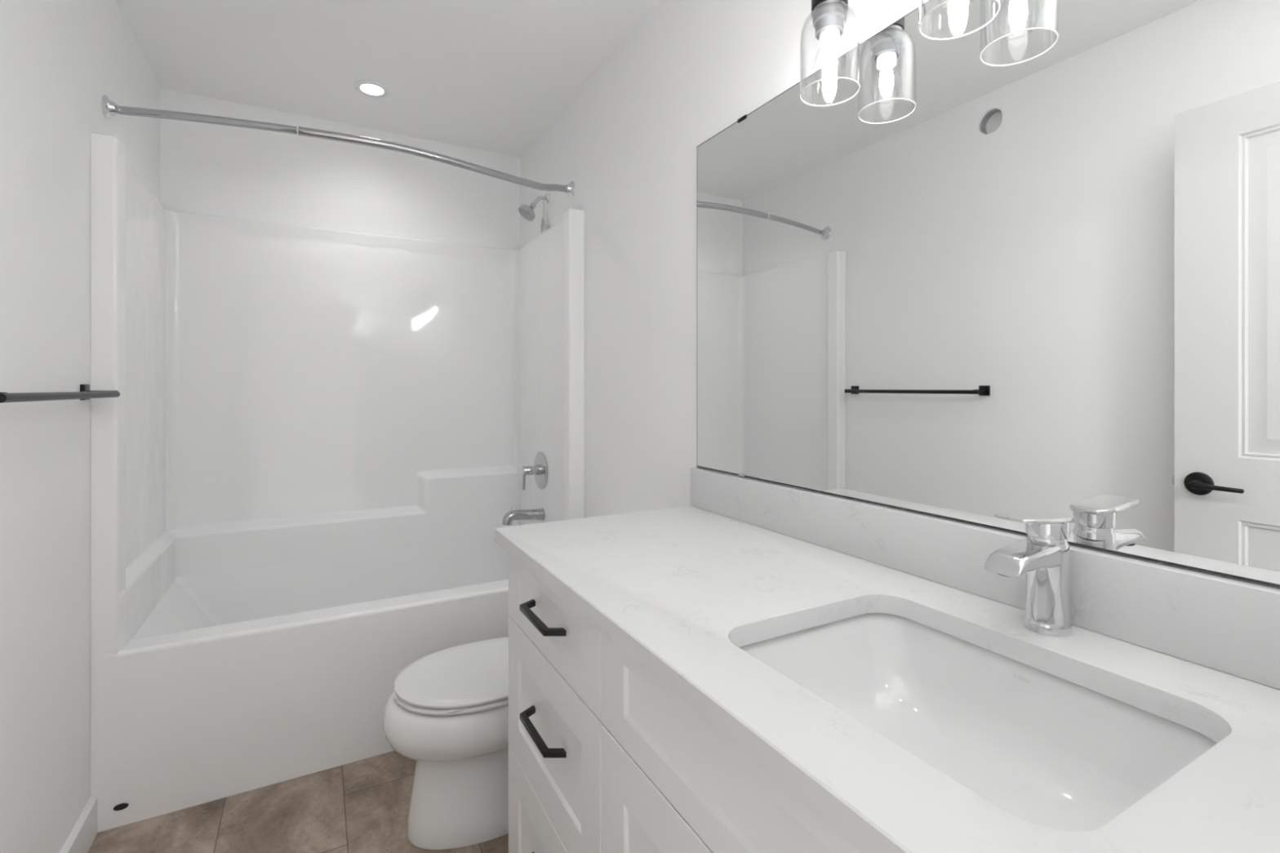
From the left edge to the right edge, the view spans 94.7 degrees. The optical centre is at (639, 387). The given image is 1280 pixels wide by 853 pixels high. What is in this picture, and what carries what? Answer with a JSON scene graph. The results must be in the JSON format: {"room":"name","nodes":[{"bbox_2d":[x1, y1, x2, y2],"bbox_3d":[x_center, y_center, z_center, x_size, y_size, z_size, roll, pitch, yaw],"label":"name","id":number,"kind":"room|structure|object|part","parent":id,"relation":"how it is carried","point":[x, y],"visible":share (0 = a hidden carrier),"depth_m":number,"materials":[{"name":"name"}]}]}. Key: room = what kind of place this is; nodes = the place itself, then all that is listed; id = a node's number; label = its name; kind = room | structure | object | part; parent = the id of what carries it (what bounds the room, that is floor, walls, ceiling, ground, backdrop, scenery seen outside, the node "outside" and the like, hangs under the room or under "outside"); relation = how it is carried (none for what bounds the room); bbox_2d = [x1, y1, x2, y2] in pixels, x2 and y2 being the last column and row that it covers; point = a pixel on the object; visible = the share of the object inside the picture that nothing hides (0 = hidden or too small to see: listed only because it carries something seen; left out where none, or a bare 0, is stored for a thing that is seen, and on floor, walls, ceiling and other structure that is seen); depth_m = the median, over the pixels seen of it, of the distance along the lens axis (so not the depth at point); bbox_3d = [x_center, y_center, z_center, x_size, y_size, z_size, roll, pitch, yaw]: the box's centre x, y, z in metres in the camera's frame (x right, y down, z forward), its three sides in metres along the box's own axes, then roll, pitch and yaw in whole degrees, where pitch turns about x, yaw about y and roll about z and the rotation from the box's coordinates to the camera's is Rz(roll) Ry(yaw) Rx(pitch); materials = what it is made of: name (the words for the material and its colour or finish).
{"room":"bathroom","nodes":[
{"label":"bathroom","id":0,"kind":"room"},
{"bbox_2d":[0,0,159,852],"bbox_3d":[-1.292,0.017,1.079,0.120,2.467,3.178,0,0,-29],"label":"wall","id":1,"kind":"structure","parent":0,"point":[59,59],"depth_m":1.39,"materials":[{"name":"white paint"}]},
{"bbox_2d":[0,384,119,403],"bbox_3d":[-1.310,0.012,1.318,0.078,0.042,0.712,0,0,-29],"label":"towel bar","id":2,"kind":"object","parent":1,"relation":"attached to","point":[85,393],"visible":1,"depth_m":1.24,"materials":[{"name":"black metal"}]},
{"bbox_2d":[59,795,97,852],"bbox_3d":[-0.998,1.198,0.686,0.015,0.105,2.206,0,0,-29],"label":"baseboard","id":3,"kind":"structure","parent":1,"relation":"attached to","point":[83,833],"depth_m":1.57,"materials":[{"name":"white paint"}]},
{"bbox_2d":[101,94,574,197],"bbox_3d":[-0.923,-0.838,2.088,1.500,0.072,0.156,0,0,-29],"label":"shower rod","id":4,"kind":"object","parent":1,"relation":"attached to","point":[109,108],"visible":1,"depth_m":1.95,"materials":[{"name":"silver metal"}]},
{"bbox_2d":[87,750,508,852],"bbox_3d":[-0.563,1.280,1.435,1.740,0.060,3.258,0,0,-29],"label":"floor","id":5,"kind":"structure","parent":0,"point":[362,806],"depth_m":1.70,"materials":[{"name":"brown tile"}]},
{"bbox_2d":[90,132,584,832],"bbox_3d":[-1.085,0.266,2.381,1.499,1.968,0.850,0,0,-29],"label":"bathtub","id":6,"kind":"object","parent":5,"relation":"on","point":[311,452],"visible":0.87,"depth_m":2.44,"materials":[{"name":"white plastic"}]},
{"bbox_2d":[90,537,509,832],"bbox_3d":[-1.073,1.000,2.361,1.499,0.500,0.797,0,0,-29],"label":"tub basin","id":7,"kind":"object","parent":6,"relation":"in","point":[241,677],"depth_m":1.91,"materials":[{"name":"white"}]},
{"bbox_2d":[502,507,545,525],"bbox_3d":[-0.528,0.574,2.667,0.191,0.075,0.057,0,0,-29],"label":"tub spout","id":8,"kind":"object","parent":6,"relation":"attached to","point":[538,513],"visible":1,"depth_m":2.65,"materials":[{"name":"silver metal"}]},
{"bbox_2d":[520,452,547,489],"bbox_3d":[-0.496,0.384,2.711,0.091,0.173,0.173,0,0,-29],"label":"shower valve","id":9,"kind":"object","parent":6,"relation":"attached to","point":[540,469],"visible":1,"depth_m":2.70,"materials":[{"name":"grey metal"}]},
{"bbox_3d":[-0.531,0.412,2.691,0.011,0.108,0.023,0,0,-29],"label":"lever","id":10,"kind":"part","parent":9,"relation":"part of","materials":[{"name":"silver metal"}]},
{"bbox_2d":[382,636,508,849],"bbox_3d":[-0.361,0.874,1.799,0.780,0.752,0.416,0,0,-29],"label":"toilet","id":11,"kind":"object","parent":5,"relation":"on","point":[446,711],"visible":0.53,"depth_m":1.61,"materials":[{"name":"white ceramic"}]},
{"bbox_3d":[-0.470,0.849,1.739,0.474,0.012,0.376,0,0,-29],"label":"seat","id":12,"kind":"part","parent":11,"relation":"part of","materials":[{"name":"white plastic"}]},
{"bbox_3d":[-0.468,0.827,1.741,0.478,0.021,0.378,0,0,-29],"label":"lid","id":13,"kind":"part","parent":11,"relation":"part of","materials":[{"name":"white plastic"}]},
{"bbox_2d":[508,553,860,852],"bbox_3d":[0.241,0.806,0.922,0.584,0.888,1.358,0,0,-29],"label":"vanity cabinet","id":14,"kind":"object","parent":5,"relation":"on","point":[604,757],"visible":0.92,"depth_m":0.91,"materials":[{"name":"white paint"}]},
{"bbox_3d":[-0.179,0.994,1.173,0.019,0.302,0.514,0,0,-29],"label":"drawer","id":15,"kind":"part","parent":14,"relation":"part of","materials":[{"name":"white paint"}]},
{"bbox_3d":[-0.194,0.667,1.142,0.036,0.011,0.183,0,0,-29],"label":"handle","id":16,"kind":"part","parent":14,"relation":"part of","materials":[{"name":"black metal"}]},
{"bbox_3d":[-0.194,0.446,1.142,0.036,0.011,0.183,0,0,-29],"label":"handle","id":17,"kind":"part","parent":14,"relation":"part of","materials":[{"name":"black metal"}]},
{"bbox_3d":[-0.179,0.449,1.173,0.019,0.170,0.514,0,0,-29],"label":"drawer","id":18,"kind":"part","parent":14,"relation":"part of","materials":[{"name":"white paint"}]},
{"bbox_3d":[-0.179,0.689,1.173,0.019,0.303,0.514,0,0,-29],"label":"drawer","id":19,"kind":"part","parent":14,"relation":"part of","materials":[{"name":"white paint"}]},
{"bbox_3d":[0.048,0.841,0.762,0.019,0.608,0.418,0,0,-29],"label":"door","id":20,"kind":"part","parent":14,"relation":"part of","materials":[{"name":"white paint"}]},
{"bbox_2d":[494,505,1279,852],"bbox_3d":[0.248,0.346,0.916,0.578,0.030,1.401,0,0,-29],"label":"countertop","id":21,"kind":"structure","parent":14,"relation":"on","point":[680,590],"depth_m":0.69,"materials":[{"name":"white stone"}]},
{"bbox_2d":[739,613,1217,831],"bbox_3d":[0.352,0.427,0.693,0.418,0.131,0.510,0,0,-29],"label":"sink","id":22,"kind":"object","parent":21,"relation":"in","point":[1046,749],"visible":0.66,"depth_m":0.78,"materials":[{"name":"white ceramic"}]},
{"bbox_2d":[984,511,1074,637],"bbox_3d":[0.523,0.249,0.789,0.142,0.163,0.056,0,0,-29],"label":"faucet","id":23,"kind":"object","parent":21,"relation":"on","point":[1044,556],"visible":1,"depth_m":0.79,"materials":[{"name":"silver metal"}]},
{"bbox_3d":[0.532,0.185,0.794,0.118,0.035,0.054,0,0,-29],"label":"lever handle","id":24,"kind":"part","parent":23,"relation":"part of","materials":[{"name":"silver metal"}]},
{"bbox_2d":[160,88,519,249],"bbox_3d":[-1.321,0.017,2.809,1.500,2.467,0.120,0,0,-29],"label":"wall","id":25,"kind":"structure","parent":0,"point":[208,169],"depth_m":2.68,"materials":[{"name":"white paint"}]},
{"bbox_2d":[115,0,660,157],"bbox_3d":[0.348,-1.247,-0.631,3.200,0.060,7.758,0,0,-29],"label":"ceiling","id":26,"kind":"structure","parent":0,"point":[492,76],"depth_m":2.15,"materials":[{"name":"white paint"}]},
{"bbox_2d":[353,80,390,97],"bbox_3d":[-1.091,-1.214,2.402,0.136,0.006,0.136,0,0,-29],"label":"recessed light","id":27,"kind":"object","parent":26,"relation":"in","point":[369,88],"visible":1,"depth_m":2.39,"materials":[{"name":"white paint"}]},
{"bbox_2d":[520,0,1279,588],"bbox_3d":[0.127,0.017,1.862,0.120,2.467,3.178,0,0,-29],"label":"wall","id":28,"kind":"structure","parent":0,"point":[628,141],"depth_m":1.89,"materials":[{"name":"white paint"}]},
{"bbox_2d":[518,192,549,221],"bbox_3d":[-0.493,-0.839,2.720,0.137,0.142,0.084,0,0,-29],"label":"shower","id":29,"kind":"object","parent":28,"relation":"attached to","point":[526,211],"visible":1,"depth_m":2.71,"materials":[{"name":"silver metal"}]},
{"bbox_3d":[-0.468,-0.863,2.734,0.077,0.061,0.019,0,0,-29],"label":"arm","id":30,"kind":"part","parent":29,"relation":"part of","materials":[{"name":"silver metal"}]},
{"bbox_2d":[540,205,544,234],"bbox_3d":[-0.447,-0.794,2.730,0.010,0.164,0.052,0,0,-29],"label":"tag","id":31,"kind":"object","parent":29,"relation":"hanging from","point":[542,226],"visible":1,"depth_m":2.73,"materials":[{"name":"grey paper"}]},
{"bbox_2d":[799,0,860,106],"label":"vanity light","id":32,"kind":"object","parent":28,"relation":"attached to","point":[829,18],"depth_m":1.11,"materials":[{"name":"clear glass"}]},
{"bbox_3d":[0.363,-0.668,1.129,0.039,0.024,0.039,0,0,-29],"label":"bulb","id":33,"kind":"part","parent":32,"relation":"part of","materials":[{"name":"white glass"}]},
{"bbox_2d":[813,0,846,40],"bbox_3d":[0.363,-0.700,1.129,0.061,0.048,0.061,0,0,-29],"label":"socket","id":34,"kind":"object","parent":32,"relation":"attached to","point":[829,16],"depth_m":1.11,"materials":[{"name":"grey metal"}]},
{"bbox_3d":[0.363,-0.645,1.129,0.111,0.159,0.111,0,0,-29],"label":"lamp shade","id":35,"kind":"part","parent":32,"relation":"part of","materials":[{"name":"clear glass"}]},
{"bbox_2d":[918,0,1000,40],"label":"vanity light","id":36,"kind":"object","parent":28,"relation":"attached to","point":[920,1],"depth_m":0.91,"materials":[{"name":"clear glass"}]},
{"bbox_3d":[0.487,-0.645,0.903,0.111,0.159,0.111,0,0,-29],"label":"lamp shade","id":37,"kind":"part","parent":36,"relation":"part of","materials":[{"name":"clear glass"}]},
{"bbox_2d":[690,467,1279,689],"bbox_3d":[0.490,0.278,1.050,0.025,0.105,1.401,0,0,-29],"label":"backsplash","id":38,"kind":"structure","parent":28,"relation":"attached to","point":[1231,626],"depth_m":0.82,"materials":[{"name":"white stone"}]},
{"bbox_2d":[697,0,1279,587],"bbox_3d":[0.500,-0.228,1.054,0.006,0.903,1.398,0,0,-29],"label":"wall mirror","id":39,"kind":"object","parent":28,"relation":"attached to","point":[1032,263],"visible":0.93,"depth_m":0.90,"materials":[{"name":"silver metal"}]},
{"bbox_2d":[737,114,746,122],"bbox_3d":[0.259,-0.678,1.488,0.008,0.008,0.032,0,0,-29],"label":"mirror clip","id":40,"kind":"object","parent":39,"relation":"attached to","point":[743,117],"visible":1,"depth_m":1.48,"materials":[{"name":"black metal"}]},
{"bbox_2d":[738,473,746,477],"bbox_3d":[0.259,0.221,1.488,0.008,0.008,0.024,0,0,-29],"label":"mirror clip","id":41,"kind":"object","parent":39,"relation":"attached to","point":[740,474],"visible":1,"depth_m":1.48,"materials":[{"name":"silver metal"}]}
]}

